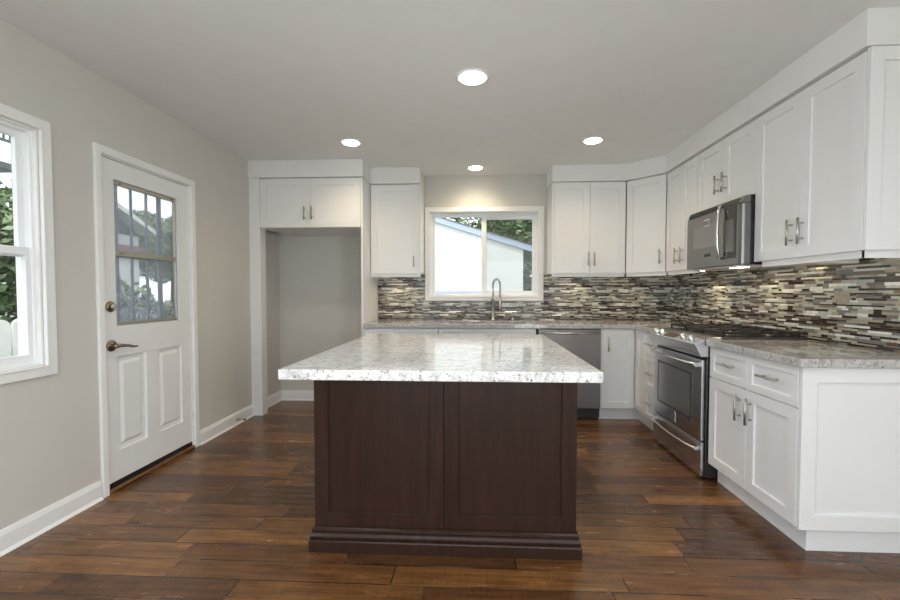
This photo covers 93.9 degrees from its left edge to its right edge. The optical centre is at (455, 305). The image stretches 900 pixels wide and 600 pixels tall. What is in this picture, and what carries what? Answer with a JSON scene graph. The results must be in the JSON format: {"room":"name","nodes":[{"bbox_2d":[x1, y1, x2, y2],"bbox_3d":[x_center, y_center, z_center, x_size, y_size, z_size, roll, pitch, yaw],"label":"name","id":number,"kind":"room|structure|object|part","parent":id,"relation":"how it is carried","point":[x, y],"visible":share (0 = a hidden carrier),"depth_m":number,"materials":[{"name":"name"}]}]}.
{"room":"kitchen","nodes":[
{"label":"kitchen","id":0,"kind":"room"},
{"bbox_2d":[0,18,280,529],"bbox_3d":[-2.206,-0.063,1.108,0.130,2.473,7.200,0,2,3],"label":"wall","id":1,"kind":"structure","parent":0,"point":[50,428],"depth_m":2.38,"materials":[{"name":"paint"}]},
{"bbox_2d":[0,103,57,384],"bbox_3d":[-2.167,-0.272,1.622,0.147,1.294,1.114,0,2,3],"label":"window","id":2,"kind":"structure","parent":1,"relation":"in","point":[27,250],"depth_m":2.10,"materials":[{"name":"white plastic"}]},
{"bbox_3d":[-2.188,-0.537,1.615,0.025,0.619,0.968,0,2,3],"label":"sash","id":3,"kind":"part","parent":2,"relation":"part of","materials":[{"name":"white plastic"}]},
{"bbox_3d":[-2.160,0.013,1.631,0.028,0.576,0.968,0,2,3],"label":"sash","id":4,"kind":"part","parent":2,"relation":"part of","materials":[{"name":"white plastic"}]},
{"bbox_3d":[-2.177,-0.272,1.623,0.078,1.184,1.004,0,2,3],"label":"frame","id":5,"kind":"part","parent":2,"relation":"part of","materials":[{"name":"white plastic"}]},
{"bbox_2d":[0,481,103,556],"bbox_3d":[-2.184,1.153,0.001,0.026,0.110,4.916,0,2,3],"label":"baseboard","id":6,"kind":"structure","parent":1,"relation":"attached to","point":[17,534],"depth_m":2.14,"materials":[{"name":"white wood"}]},
{"bbox_2d":[92,142,199,497],"bbox_3d":[-2.095,0.086,2.863,0.182,2.067,0.858,0,2,3],"label":"door","id":7,"kind":"structure","parent":1,"relation":"in","point":[148,373],"depth_m":2.79,"materials":[{"name":"wood"}]},
{"bbox_3d":[-2.041,0.247,2.600,0.048,0.038,0.154,0,2,3],"label":"lever handle","id":8,"kind":"part","parent":7,"relation":"part of","materials":[{"name":"brown metal"}]},
{"bbox_3d":[-2.089,0.601,2.704,0.030,0.581,0.231,0,2,3],"label":"raised panel","id":9,"kind":"part","parent":7,"relation":"part of","materials":[{"name":"white wood"}]},
{"bbox_2d":[114,185,162,321],"bbox_3d":[-2.154,-0.328,2.801,0.016,0.993,0.522,0,2,3],"label":"window grille","id":10,"kind":"object","parent":7,"relation":"attached to","point":[159,312],"depth_m":2.87,"materials":[{"name":"metal"}]},
{"bbox_3d":[-2.048,1.107,2.890,0.008,0.016,0.778,0,2,3],"label":"sill","id":11,"kind":"part","parent":7,"relation":"part of","materials":[{"name":"brown wood"}]},
{"bbox_3d":[-2.073,0.591,3.038,0.030,0.581,0.239,0,2,3],"label":"raised panel","id":12,"kind":"part","parent":7,"relation":"part of","materials":[{"name":"white wood"}]},
{"bbox_2d":[200,405,254,444],"bbox_3d":[-2.001,1.038,3.731,0.026,0.110,0.818,0,2,3],"label":"baseboard","id":13,"kind":"structure","parent":1,"relation":"attached to","point":[214,430],"depth_m":3.65,"materials":[{"name":"white wood"}]},
{"bbox_2d":[268,390,281,407],"bbox_3d":[-1.964,1.015,4.482,0.026,0.110,0.505,0,2,3],"label":"baseboard","id":14,"kind":"structure","parent":1,"relation":"attached to","point":[276,397],"depth_m":4.56,"materials":[{"name":"white wood"}]},
{"bbox_2d":[279,175,546,390],"bbox_3d":[0.246,-0.173,4.660,4.421,2.473,0.140,0,2,3],"label":"wall","id":15,"kind":"structure","parent":0,"point":[320,276],"depth_m":4.67,"materials":[{"name":"paint"}]},
{"bbox_2d":[281,390,313,400],"bbox_3d":[-1.412,1.008,4.695,1.078,0.110,0.026,0,2,3],"label":"baseboard","id":16,"kind":"structure","parent":15,"relation":"attached to","point":[304,395],"depth_m":4.71,"materials":[{"name":"white wood"}]},
{"bbox_2d":[370,184,423,276],"bbox_3d":[-0.605,-0.766,4.429,0.513,0.943,0.367,0,2,3],"label":"upper cabinet","id":17,"kind":"object","parent":15,"relation":"attached to","point":[397,211],"visible":1,"depth_m":4.29,"materials":[{"name":"white wood"}]},
{"bbox_3d":[-0.611,-0.311,4.325,0.513,0.039,0.018,0,2,3],"label":"light rail","id":18,"kind":"part","parent":17,"relation":"part of","materials":[{"name":"white wood"}]},
{"bbox_2d":[370,167,423,190],"bbox_3d":[-0.600,-1.321,4.426,0.509,0.163,0.340,0,2,3],"label":"trim","id":19,"kind":"structure","parent":17,"relation":"on","point":[386,175],"depth_m":4.26,"materials":[{"name":"white wood"}]},
{"bbox_2d":[425,206,543,300],"bbox_3d":[0.316,-0.559,4.631,1.285,1.017,0.157,0,2,3],"label":"window","id":20,"kind":"structure","parent":15,"relation":"in","point":[534,213],"depth_m":4.59,"materials":[{"name":"white plastic"}]},
{"bbox_3d":[0.046,-0.558,4.662,0.591,0.873,0.028,0,2,3],"label":"sliding sash","id":21,"kind":"part","parent":20,"relation":"part of","materials":[{"name":"clear glass"}]},
{"bbox_3d":[0.598,-0.558,4.670,0.576,0.873,0.026,0,2,3],"label":"fixed sash","id":22,"kind":"part","parent":20,"relation":"part of","materials":[{"name":"clear glass"}]},
{"bbox_2d":[378,274,671,319],"bbox_3d":[0.734,-0.090,4.565,3.177,0.493,0.008,0,2,3],"label":"tile backsplash","id":23,"kind":"structure","parent":15,"relation":"attached to","point":[635,297],"depth_m":4.54,"materials":[{"name":"tile"}]},
{"bbox_2d":[547,182,625,276],"bbox_3d":[1.339,-0.763,4.334,0.717,0.943,0.367,0,2,3],"label":"upper cabinet","id":24,"kind":"object","parent":15,"relation":"attached to","point":[586,221],"visible":1,"depth_m":4.20,"materials":[{"name":"white wood"}]},
{"bbox_3d":[1.167,-0.771,4.206,0.349,0.896,0.020,0,2,3],"label":"door","id":25,"kind":"part","parent":24,"relation":"part of","materials":[{"name":"white wood"}]},
{"bbox_3d":[1.334,-0.308,4.229,0.717,0.039,0.018,0,2,3],"label":"light rail","id":26,"kind":"part","parent":24,"relation":"part of","materials":[{"name":"white wood"}]},
{"bbox_3d":[1.517,-0.771,4.189,0.347,0.896,0.020,0,2,3],"label":"door","id":27,"kind":"part","parent":24,"relation":"part of","materials":[{"name":"white wood"}]},
{"bbox_2d":[624,174,667,276],"bbox_3d":[2.003,-0.759,4.187,0.605,0.943,0.594,0,2,3],"label":"upper cabinet","id":28,"kind":"object","parent":15,"relation":"attached to","point":[646,198],"visible":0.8,"depth_m":4.03,"materials":[{"name":"white wood"}]},
{"bbox_3d":[1.843,-0.302,4.061,0.018,0.039,0.383,-2,2,-42],"label":"light rail","id":29,"kind":"part","parent":28,"relation":"part of","materials":[{"name":"white wood"}]},
{"bbox_3d":[1.905,-0.456,3.920,0.038,0.135,0.012,-2,2,-42],"label":"handle","id":30,"kind":"part","parent":28,"relation":"part of","materials":[{"name":"silver metal"}]},
{"bbox_2d":[546,7,899,189],"bbox_3d":[1.587,-1.283,3.187,1.341,0.163,2.602,0,2,3],"label":"soffit","id":31,"kind":"structure","parent":15,"relation":"attached to","point":[873,26],"depth_m":2.50,"materials":[{"name":"white paint"}]},
{"bbox_2d":[0,0,899,175],"bbox_3d":[0.002,-1.371,0.964,4.551,0.150,7.470,0,2,3],"label":"ceiling","id":32,"kind":"structure","parent":0,"point":[259,79],"depth_m":2.36,"materials":[{"name":"paint"}]},
{"bbox_2d":[340,138,361,145],"bbox_3d":[-0.877,-1.369,3.538,0.184,0.011,0.184,0,2,3],"label":"recessed light","id":33,"kind":"object","parent":32,"relation":"in","point":[345,141],"visible":1,"depth_m":3.52,"materials":[{"name":"white plastic"}]},
{"bbox_2d":[456,68,489,85],"bbox_3d":[0.102,-1.336,2.471,0.200,0.011,0.200,0,2,3],"label":"recessed light","id":34,"kind":"object","parent":32,"relation":"in","point":[470,76],"visible":1,"depth_m":2.45,"materials":[{"name":"white plastic"}]},
{"bbox_2d":[466,165,484,169],"bbox_3d":[0.206,-1.392,4.254,0.184,0.011,0.184,0,2,3],"label":"recessed light","id":35,"kind":"object","parent":32,"relation":"in","point":[470,167],"visible":1,"depth_m":4.22,"materials":[{"name":"white plastic"}]},
{"bbox_2d":[581,136,604,144],"bbox_3d":[1.144,-1.368,3.493,0.184,0.011,0.184,0,2,3],"label":"recessed light","id":36,"kind":"object","parent":32,"relation":"in","point":[590,140],"visible":1,"depth_m":3.47,"materials":[{"name":"white plastic"}]},
{"bbox_2d":[0,400,899,599],"bbox_3d":[0.002,1.236,1.045,4.551,0.120,7.470,0,2,3],"label":"floor","id":37,"kind":"structure","parent":0,"point":[231,516],"depth_m":2.01,"materials":[{"name":"brown wood"}]},
{"bbox_2d":[249,177,377,415],"bbox_3d":[-1.425,-0.081,4.349,1.112,2.308,0.648,0,2,3],"label":"tall cabinet","id":38,"kind":"object","parent":37,"relation":"on","point":[285,206],"visible":0.87,"depth_m":4.06,"materials":[{"name":"white wood"}]},
{"bbox_3d":[-1.637,-0.983,4.055,0.492,0.463,0.020,0,2,3],"label":"door","id":39,"kind":"part","parent":38,"relation":"part of","materials":[{"name":"white wood"}]},
{"bbox_2d":[248,159,370,184],"bbox_3d":[-1.421,-1.318,4.325,1.120,0.163,0.622,0,2,3],"label":"trim","id":40,"kind":"structure","parent":38,"relation":"on","point":[327,168],"depth_m":4.02,"materials":[{"name":"white wood"}]},
{"bbox_3d":[-1.147,-0.982,4.030,0.485,0.463,0.020,0,2,3],"label":"door","id":41,"kind":"part","parent":38,"relation":"part of","materials":[{"name":"white wood"}]},
{"bbox_3d":[-0.877,-0.081,4.341,0.018,2.308,0.610,0,2,3],"label":"panel","id":42,"kind":"part","parent":38,"relation":"part of","materials":[{"name":"white wood"}]},
{"bbox_2d":[364,328,393,335],"bbox_3d":[-0.720,0.640,4.334,0.295,0.868,0.654,0,2,3],"label":"base cabinet","id":43,"kind":"object","parent":37,"relation":"on","point":[367,331],"visible":0.12,"depth_m":4.04,"materials":[{"name":"white wood"}]},
{"bbox_2d":[394,328,438,333],"bbox_3d":[-0.359,0.640,4.317,0.424,0.868,0.654,0,2,3],"label":"base cabinet","id":44,"kind":"object","parent":37,"relation":"on","point":[396,330],"visible":0.16,"depth_m":4.02,"materials":[{"name":"white wood"}]},
{"bbox_2d":[308,380,581,560],"bbox_3d":[-0.027,0.698,2.470,1.256,0.868,1.120,0,2,3],"label":"kitchen island","id":45,"kind":"object","parent":37,"relation":"on","point":[417,468],"visible":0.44,"depth_m":1.94,"materials":[{"name":"brown wood"}]},
{"bbox_3d":[-0.355,0.658,1.956,0.605,0.752,0.020,0,2,3],"label":"panel","id":46,"kind":"part","parent":45,"relation":"part of","materials":[{"name":"brown wood"}]},
{"bbox_2d":[278,334,602,382],"bbox_3d":[-0.032,0.247,2.300,1.241,0.041,1.410,0,2,3],"label":"island countertop","id":47,"kind":"structure","parent":45,"relation":"on","point":[370,357],"depth_m":1.84,"materials":[{"name":"stone"}]},
{"bbox_3d":[-0.028,1.076,2.474,1.256,0.112,1.104,0,2,3],"label":"moulding","id":48,"kind":"part","parent":45,"relation":"part of","materials":[{"name":"brown wood"}]},
{"bbox_3d":[0.251,0.659,1.926,0.601,0.752,0.020,0,2,3],"label":"panel","id":49,"kind":"part","parent":45,"relation":"part of","materials":[{"name":"brown wood"}]},
{"bbox_2d":[439,328,535,334],"bbox_3d":[0.316,0.641,4.284,0.923,0.868,0.654,0,2,3],"label":"base cabinet","id":50,"kind":"object","parent":37,"relation":"on","point":[441,330],"visible":0.12,"depth_m":3.99,"materials":[{"name":"white wood"}]},
{"bbox_2d":[536,329,600,418],"bbox_3d":[1.081,0.641,4.232,0.592,0.862,0.682,0,2,3],"label":"dishwasher","id":51,"kind":"object","parent":37,"relation":"on","point":[585,344],"visible":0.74,"depth_m":3.93,"materials":[{"name":"metal"}]},
{"bbox_3d":[1.067,0.259,3.901,0.510,0.020,0.044,0,2,3],"label":"handle","id":52,"kind":"part","parent":51,"relation":"part of","materials":[{"name":"metal"}]},
{"bbox_2d":[598,329,650,428],"bbox_3d":[1.835,0.647,4.115,0.929,0.868,0.842,0,2,3],"label":"base cabinet","id":53,"kind":"object","parent":37,"relation":"on","point":[622,388],"visible":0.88,"depth_m":3.94,"materials":[{"name":"white wood"}]},
{"bbox_2d":[363,319,699,331],"bbox_3d":[0.707,0.194,4.027,3.176,0.040,1.100,0,2,3],"label":"countertop","id":54,"kind":"structure","parent":53,"relation":"on","point":[642,325],"depth_m":4.00,"materials":[{"name":"grey stone"}]},
{"bbox_2d":[490,278,501,320],"bbox_3d":[0.432,-0.065,4.442,0.128,0.452,0.074,1,2,19],"label":"faucet","id":55,"kind":"object","parent":54,"relation":"on","point":[493,311],"visible":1,"depth_m":4.45,"materials":[{"name":"silver metal"}]},
{"bbox_3d":[1.427,0.362,3.912,0.012,0.135,0.038,0,2,3],"label":"handle","id":56,"kind":"part","parent":53,"relation":"part of","materials":[{"name":"silver metal"}]},
{"bbox_3d":[1.524,0.595,3.943,0.290,0.746,0.020,0,2,3],"label":"door","id":57,"kind":"part","parent":53,"relation":"part of","materials":[{"name":"white wood"}]},
{"bbox_3d":[1.681,0.599,3.807,0.020,0.746,0.212,0,2,3],"label":"door","id":58,"kind":"part","parent":53,"relation":"part of","materials":[{"name":"white wood"}]},
{"bbox_2d":[643,332,656,429],"bbox_3d":[1.947,0.664,3.559,0.651,0.868,0.255,0,2,3],"label":"base cabinet","id":59,"kind":"object","parent":37,"relation":"on","point":[648,401],"visible":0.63,"depth_m":3.62,"materials":[{"name":"white wood"}]},
{"bbox_3d":[1.670,0.853,3.579,0.020,0.252,0.251,0,2,3],"label":"drawer","id":60,"kind":"part","parent":59,"relation":"part of","materials":[{"name":"white wood"}]},
{"bbox_3d":[1.670,0.583,3.570,0.020,0.282,0.251,0,2,3],"label":"drawer","id":61,"kind":"part","parent":59,"relation":"part of","materials":[{"name":"white wood"}]},
{"bbox_3d":[1.670,0.336,3.563,0.020,0.206,0.251,0,2,3],"label":"drawer","id":62,"kind":"part","parent":59,"relation":"part of","materials":[{"name":"white wood"}]},
{"bbox_2d":[647,324,807,477],"bbox_3d":[1.886,0.636,3.050,0.699,0.956,0.758,0,2,3],"label":"range","id":63,"kind":"object","parent":37,"relation":"on","point":[682,376],"visible":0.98,"depth_m":2.92,"materials":[{"name":"silver metal"}]},
{"bbox_3d":[1.581,0.215,3.074,0.048,0.022,0.180,0,2,3],"label":"display panel","id":64,"kind":"part","parent":63,"relation":"part of","materials":[{"name":"clear glass"}]},
{"bbox_3d":[1.575,0.925,3.081,0.060,0.028,0.681,0,2,3],"label":"handle","id":65,"kind":"part","parent":63,"relation":"part of","materials":[{"name":"metal"}]},
{"bbox_3d":[1.571,0.375,3.064,0.068,0.028,0.679,0,2,3],"label":"handle","id":66,"kind":"part","parent":63,"relation":"part of","materials":[{"name":"metal"}]},
{"bbox_3d":[1.616,0.988,3.082,0.022,0.222,0.723,0,2,3],"label":"warming drawer","id":67,"kind":"part","parent":63,"relation":"part of","materials":[{"name":"metal"}]},
{"bbox_3d":[1.616,0.605,3.071,0.022,0.527,0.717,0,2,3],"label":"oven door","id":68,"kind":"part","parent":63,"relation":"part of","materials":[{"name":"metal"}]},
{"bbox_3d":[1.573,0.209,2.899,0.046,0.042,0.042,0,2,3],"label":"knob","id":69,"kind":"part","parent":63,"relation":"part of","materials":[{"name":"silver metal"}]},
{"bbox_3d":[1.627,0.254,3.051,0.167,0.124,0.754,0,2,3],"label":"control panel","id":70,"kind":"part","parent":63,"relation":"part of","materials":[{"name":"metal"}]},
{"bbox_3d":[1.930,0.655,3.049,0.602,0.893,0.747,0,2,3],"label":"casing","id":71,"kind":"part","parent":63,"relation":"part of","materials":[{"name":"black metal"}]},
{"bbox_3d":[1.568,0.212,2.795,0.046,0.042,0.042,0,2,3],"label":"knob","id":72,"kind":"part","parent":63,"relation":"part of","materials":[{"name":"silver metal"}]},
{"bbox_3d":[1.839,0.192,2.801,0.112,0.014,0.112,0,2,3],"label":"burner","id":73,"kind":"part","parent":63,"relation":"part of","materials":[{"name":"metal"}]},
{"bbox_2d":[672,328,807,339],"bbox_3d":[1.973,0.200,3.033,0.524,0.017,0.758,0,2,3],"label":"cooktop","id":74,"kind":"object","parent":63,"relation":"in","point":[720,336],"depth_m":2.72,"materials":[{"name":"black ceramic"}]},
{"bbox_2d":[708,347,899,552],"bbox_3d":[1.885,0.704,2.286,0.651,0.868,0.756,0,2,3],"label":"base cabinet","id":75,"kind":"object","parent":37,"relation":"on","point":[814,452],"visible":0.93,"depth_m":1.94,"materials":[{"name":"white wood"}]},
{"bbox_3d":[1.587,0.353,2.465,0.038,0.012,0.150,0,2,3],"label":"handle","id":76,"kind":"part","parent":75,"relation":"part of","materials":[{"name":"silver metal"}]},
{"bbox_3d":[1.617,0.736,2.497,0.020,0.553,0.363,0,2,3],"label":"door","id":77,"kind":"part","parent":75,"relation":"part of","materials":[{"name":"white wood"}]},
{"bbox_3d":[1.617,0.361,2.485,0.020,0.189,0.363,0,2,3],"label":"drawer","id":78,"kind":"part","parent":75,"relation":"part of","materials":[{"name":"white wood"}]},
{"bbox_3d":[1.582,0.573,2.359,0.038,0.145,0.012,0,2,3],"label":"handle","id":79,"kind":"part","parent":75,"relation":"part of","materials":[{"name":"silver metal"}]},
{"bbox_3d":[1.577,0.576,2.269,0.038,0.145,0.012,0,2,3],"label":"handle","id":80,"kind":"part","parent":75,"relation":"part of","materials":[{"name":"silver metal"}]},
{"bbox_3d":[1.570,0.364,2.113,0.038,0.012,0.150,0,2,3],"label":"handle","id":81,"kind":"part","parent":75,"relation":"part of","materials":[{"name":"silver metal"}]},
{"bbox_3d":[1.599,0.747,2.130,0.020,0.553,0.365,0,2,3],"label":"door","id":82,"kind":"part","parent":75,"relation":"part of","materials":[{"name":"white wood"}]},
{"bbox_3d":[1.599,0.372,2.119,0.020,0.189,0.365,0,2,3],"label":"drawer","id":83,"kind":"part","parent":75,"relation":"part of","materials":[{"name":"white wood"}]},
{"bbox_2d":[706,340,899,368],"bbox_3d":[1.891,0.249,2.262,0.638,0.040,0.787,0,2,3],"label":"countertop","id":84,"kind":"structure","parent":75,"relation":"on","point":[798,353],"depth_m":2.09,"materials":[{"name":"grey stone"}]},
{"bbox_3d":[1.886,0.658,1.916,0.610,0.750,0.019,0,2,3],"label":"panel","id":85,"kind":"part","parent":75,"relation":"part of","materials":[{"name":"white wood"}]},
{"bbox_3d":[2.209,-0.056,0.892,0.130,2.473,7.200,0,2,3],"label":"wall","id":86,"kind":"structure","parent":0,"visible":0},
{"bbox_2d":[666,155,699,274],"bbox_3d":[2.089,-0.741,3.608,0.377,0.943,0.530,0,2,3],"label":"upper cabinet","id":87,"kind":"object","parent":86,"relation":"attached to","point":[682,182],"visible":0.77,"depth_m":3.62,"materials":[{"name":"white wood"}]},
{"bbox_3d":[1.955,-0.757,3.741,0.020,0.896,0.274,0,2,3],"label":"door","id":88,"kind":"part","parent":87,"relation":"part of","materials":[{"name":"white wood"}]},
{"bbox_3d":[1.921,-0.431,3.664,0.038,0.135,0.012,0,2,3],"label":"handle","id":89,"kind":"part","parent":87,"relation":"part of","materials":[{"name":"silver metal"}]},
{"bbox_3d":[1.917,-0.428,3.564,0.038,0.135,0.012,0,2,3],"label":"handle","id":90,"kind":"part","parent":87,"relation":"part of","materials":[{"name":"silver metal"}]},
{"bbox_3d":[1.965,-0.289,3.628,0.018,0.039,0.530,0,2,3],"label":"light rail","id":91,"kind":"part","parent":87,"relation":"part of","materials":[{"name":"white wood"}]},
{"bbox_3d":[1.942,-0.749,3.476,0.020,0.896,0.250,0,2,3],"label":"door","id":92,"kind":"part","parent":87,"relation":"part of","materials":[{"name":"white wood"}]},
{"bbox_2d":[697,119,756,211],"bbox_3d":[2.059,-0.955,2.986,0.377,0.476,0.696,0,2,3],"label":"upper cabinet","id":93,"kind":"object","parent":86,"relation":"attached to","point":[727,169],"visible":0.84,"depth_m":2.93,"materials":[{"name":"white wood"}]},
{"bbox_3d":[1.927,-0.955,3.166,0.020,0.465,0.347,0,2,3],"label":"door","id":94,"kind":"part","parent":93,"relation":"part of","materials":[{"name":"white wood"}]},
{"bbox_3d":[1.892,-0.872,3.050,0.038,0.135,0.012,0,2,3],"label":"handle","id":95,"kind":"part","parent":93,"relation":"part of","materials":[{"name":"silver metal"}]},
{"bbox_3d":[1.888,-0.869,2.961,0.038,0.135,0.012,0,2,3],"label":"handle","id":96,"kind":"part","parent":93,"relation":"part of","materials":[{"name":"silver metal"}]},
{"bbox_3d":[1.910,-0.944,2.818,0.020,0.465,0.345,0,2,3],"label":"door","id":97,"kind":"part","parent":93,"relation":"part of","materials":[{"name":"white wood"}]},
{"bbox_2d":[687,194,802,270],"bbox_3d":[2.011,-0.487,2.997,0.453,0.452,0.684,0,2,3],"label":"microwave","id":98,"kind":"object","parent":93,"relation":"attached to","point":[720,237],"visible":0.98,"depth_m":2.86,"materials":[{"name":"silver metal"}]},
{"bbox_3d":[1.861,-0.468,3.005,0.062,0.387,0.684,0,2,3],"label":"door","id":99,"kind":"part","parent":98,"relation":"part of","materials":[{"name":"grey metal"}]},
{"bbox_3d":[1.801,-0.500,2.866,0.046,0.376,0.020,0,2,3],"label":"handle","id":100,"kind":"part","parent":98,"relation":"part of","materials":[{"name":"metal"}]},
{"bbox_3d":[1.818,-0.480,2.782,0.003,0.340,0.133,0,2,3],"label":"control panel","id":101,"kind":"part","parent":98,"relation":"part of","materials":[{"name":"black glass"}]},
{"bbox_3d":[2.061,-0.492,2.995,0.353,0.443,0.684,0,2,3],"label":"casing","id":102,"kind":"part","parent":98,"relation":"part of","materials":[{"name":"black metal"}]},
{"bbox_2d":[672,258,899,352],"bbox_3d":[2.252,-0.047,3.177,0.008,0.493,2.616,0,2,3],"label":"tile backsplash","id":103,"kind":"structure","parent":86,"relation":"attached to","point":[800,299],"depth_m":2.66,"materials":[{"name":"tile"}]},
{"bbox_2d":[834,291,849,303],"bbox_3d":[2.207,-0.046,2.400,0.005,0.070,0.100,0,2,3],"label":"outlet cover","id":104,"kind":"object","parent":103,"relation":"attached to","point":[839,296],"visible":1,"depth_m":2.39,"materials":[{"name":"beige plastic"}]},
{"bbox_2d":[754,45,899,266],"bbox_3d":[2.023,-0.699,2.261,0.377,0.943,0.763,0,2,3],"label":"upper cabinet","id":105,"kind":"object","parent":86,"relation":"attached to","point":[828,155],"visible":1,"depth_m":2.07,"materials":[{"name":"white wood"}]},
{"bbox_3d":[1.892,-0.717,2.465,0.020,0.896,0.365,0,2,3],"label":"door","id":106,"kind":"part","parent":105,"relation":"part of","materials":[{"name":"white wood"}]},
{"bbox_3d":[1.857,-0.405,2.341,0.038,0.140,0.012,0,2,3],"label":"handle","id":107,"kind":"part","parent":105,"relation":"part of","materials":[{"name":"silver metal"}]},
{"bbox_3d":[1.853,-0.402,2.261,0.038,0.140,0.012,0,2,3],"label":"handle","id":108,"kind":"part","parent":105,"relation":"part of","materials":[{"name":"silver metal"}]},
{"bbox_2d":[762,250,899,266],"bbox_3d":[2.028,-0.247,2.260,0.277,0.039,0.694,0,2,3],"label":"light rail molding","id":109,"kind":"structure","parent":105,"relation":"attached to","point":[820,257],"depth_m":2.19,"materials":[{"name":"white wood"}]},
{"bbox_3d":[1.874,-0.706,2.094,0.020,0.896,0.373,0,2,3],"label":"door","id":110,"kind":"part","parent":105,"relation":"part of","materials":[{"name":"white wood"}]},
{"bbox_3d":[2.023,-0.703,1.887,0.336,0.904,0.018,0,2,3],"label":"panel","id":111,"kind":"part","parent":105,"relation":"part of","materials":[{"name":"white wood"}]},
{"label":"outside","id":112,"kind":"structure","parent":0,"visible":0},
{"bbox_3d":[0.735,1.118,15.024,80.000,0.250,90.000,0,2,3],"label":"ground","id":113,"kind":"structure","parent":112,"visible":0},
{"bbox_2d":[0,134,12,198],"bbox_3d":[-9.157,-1.859,6.151,0.900,6.250,4.500,0,2,3],"label":"balcony","id":114,"kind":"object","parent":113,"relation":"on","point":[5,167],"visible":0.14,"depth_m":8.10,"materials":[{"name":"paint"}]},
{"bbox_3d":[-8.735,-3.106,6.042,0.050,0.050,4.400,0,2,3],"label":"railing","id":115,"kind":"part","parent":114,"relation":"part of","materials":[{"name":"white"}]},
{"bbox_2d":[0,179,16,325],"bbox_3d":[-4.964,-0.172,4.376,1.510,2.921,2.345,0,2,15],"label":"bush","id":116,"kind":"object","parent":113,"relation":"on","point":[8,303],"visible":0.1,"depth_m":4.32,"materials":[{"name":"green plant"}]},
{"bbox_2d":[0,319,18,357],"bbox_3d":[-3.738,0.752,1.990,0.060,1.190,3.960,0,2,3],"label":"picket fence","id":117,"kind":"object","parent":113,"relation":"on","point":[8,334],"visible":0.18,"depth_m":3.42,"materials":[{"name":"white wood"}]},
{"bbox_2d":[0,197,155,318],"bbox_3d":[-10.369,-0.749,10.052,4.300,3.790,3.100,0,2,3],"label":"gabled house","id":118,"kind":"structure","parent":113,"relation":"on","point":[123,213],"depth_m":10.84,"materials":[{"name":"stucco"},{"name":"roof shingle"}]},
{"bbox_2d":[116,279,173,321],"bbox_3d":[-5.786,0.389,7.279,1.896,1.722,1.854,0,2,3],"label":"bush","id":119,"kind":"object","parent":113,"relation":"on","point":[168,308],"visible":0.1,"depth_m":6.87,"materials":[{"name":"green plant"}]},
{"bbox_2d":[133,213,156,247],"bbox_3d":[-16.510,-2.271,19.930,3.801,6.227,3.772,1,2,37],"label":"tree","id":120,"kind":"object","parent":113,"relation":"on","point":[141,238],"visible":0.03,"depth_m":19.90,"materials":[{"name":"green plant"}]},
{"bbox_2d":[132,209,173,299],"bbox_3d":[-18.354,-2.730,26.253,6.621,6.753,5.057,0,2,3],"label":"tree","id":121,"kind":"object","parent":113,"relation":"on","point":[151,217],"visible":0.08,"depth_m":25.59,"materials":[{"name":"green plant"}]},
{"bbox_2d":[145,215,172,278],"bbox_3d":[-7.959,-1.100,13.243,2.725,4.305,2.386,0,2,3],"label":"tree","id":122,"kind":"object","parent":113,"relation":"on","point":[166,265],"visible":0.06,"depth_m":12.52,"materials":[{"name":"green plant"}]},
{"bbox_2d":[435,218,531,293],"bbox_3d":[-1.118,-0.946,10.143,6.370,4.178,4.400,0,2,3],"label":"house","id":123,"kind":"structure","parent":113,"relation":"on","point":[457,244],"depth_m":7.97,"materials":[{"name":"paint"}]},
{"bbox_2d":[458,217,531,276],"bbox_3d":[2.272,-1.658,13.680,4.573,5.393,3.162,0,2,3],"label":"leafy tree","id":124,"kind":"object","parent":113,"relation":"on","point":[520,230],"visible":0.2,"depth_m":12.60,"materials":[{"name":"green plant"}]},
{"bbox_3d":[2.272,-2.350,13.658,4.573,4.242,3.162,0,2,3],"label":"crown","id":125,"kind":"part","parent":124,"relation":"part of","materials":[{"name":"green plant"}]},
{"bbox_2d":[523,263,531,290],"bbox_3d":[1.909,-0.473,8.874,1.096,0.846,0.641,0,2,3],"label":"shrub","id":126,"kind":"object","parent":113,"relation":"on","point":[529,267],"visible":0.05,"depth_m":8.86,"materials":[{"name":"green plant"}]},
{"bbox_2d":[523,277,531,290],"bbox_3d":[3.049,0.270,9.305,3.220,1.800,0.060,0,2,3],"label":"fence","id":127,"kind":"object","parent":113,"relation":"on","point":[526,282],"visible":0.02,"depth_m":9.32,"materials":[{"name":"grey wood"}]}
]}

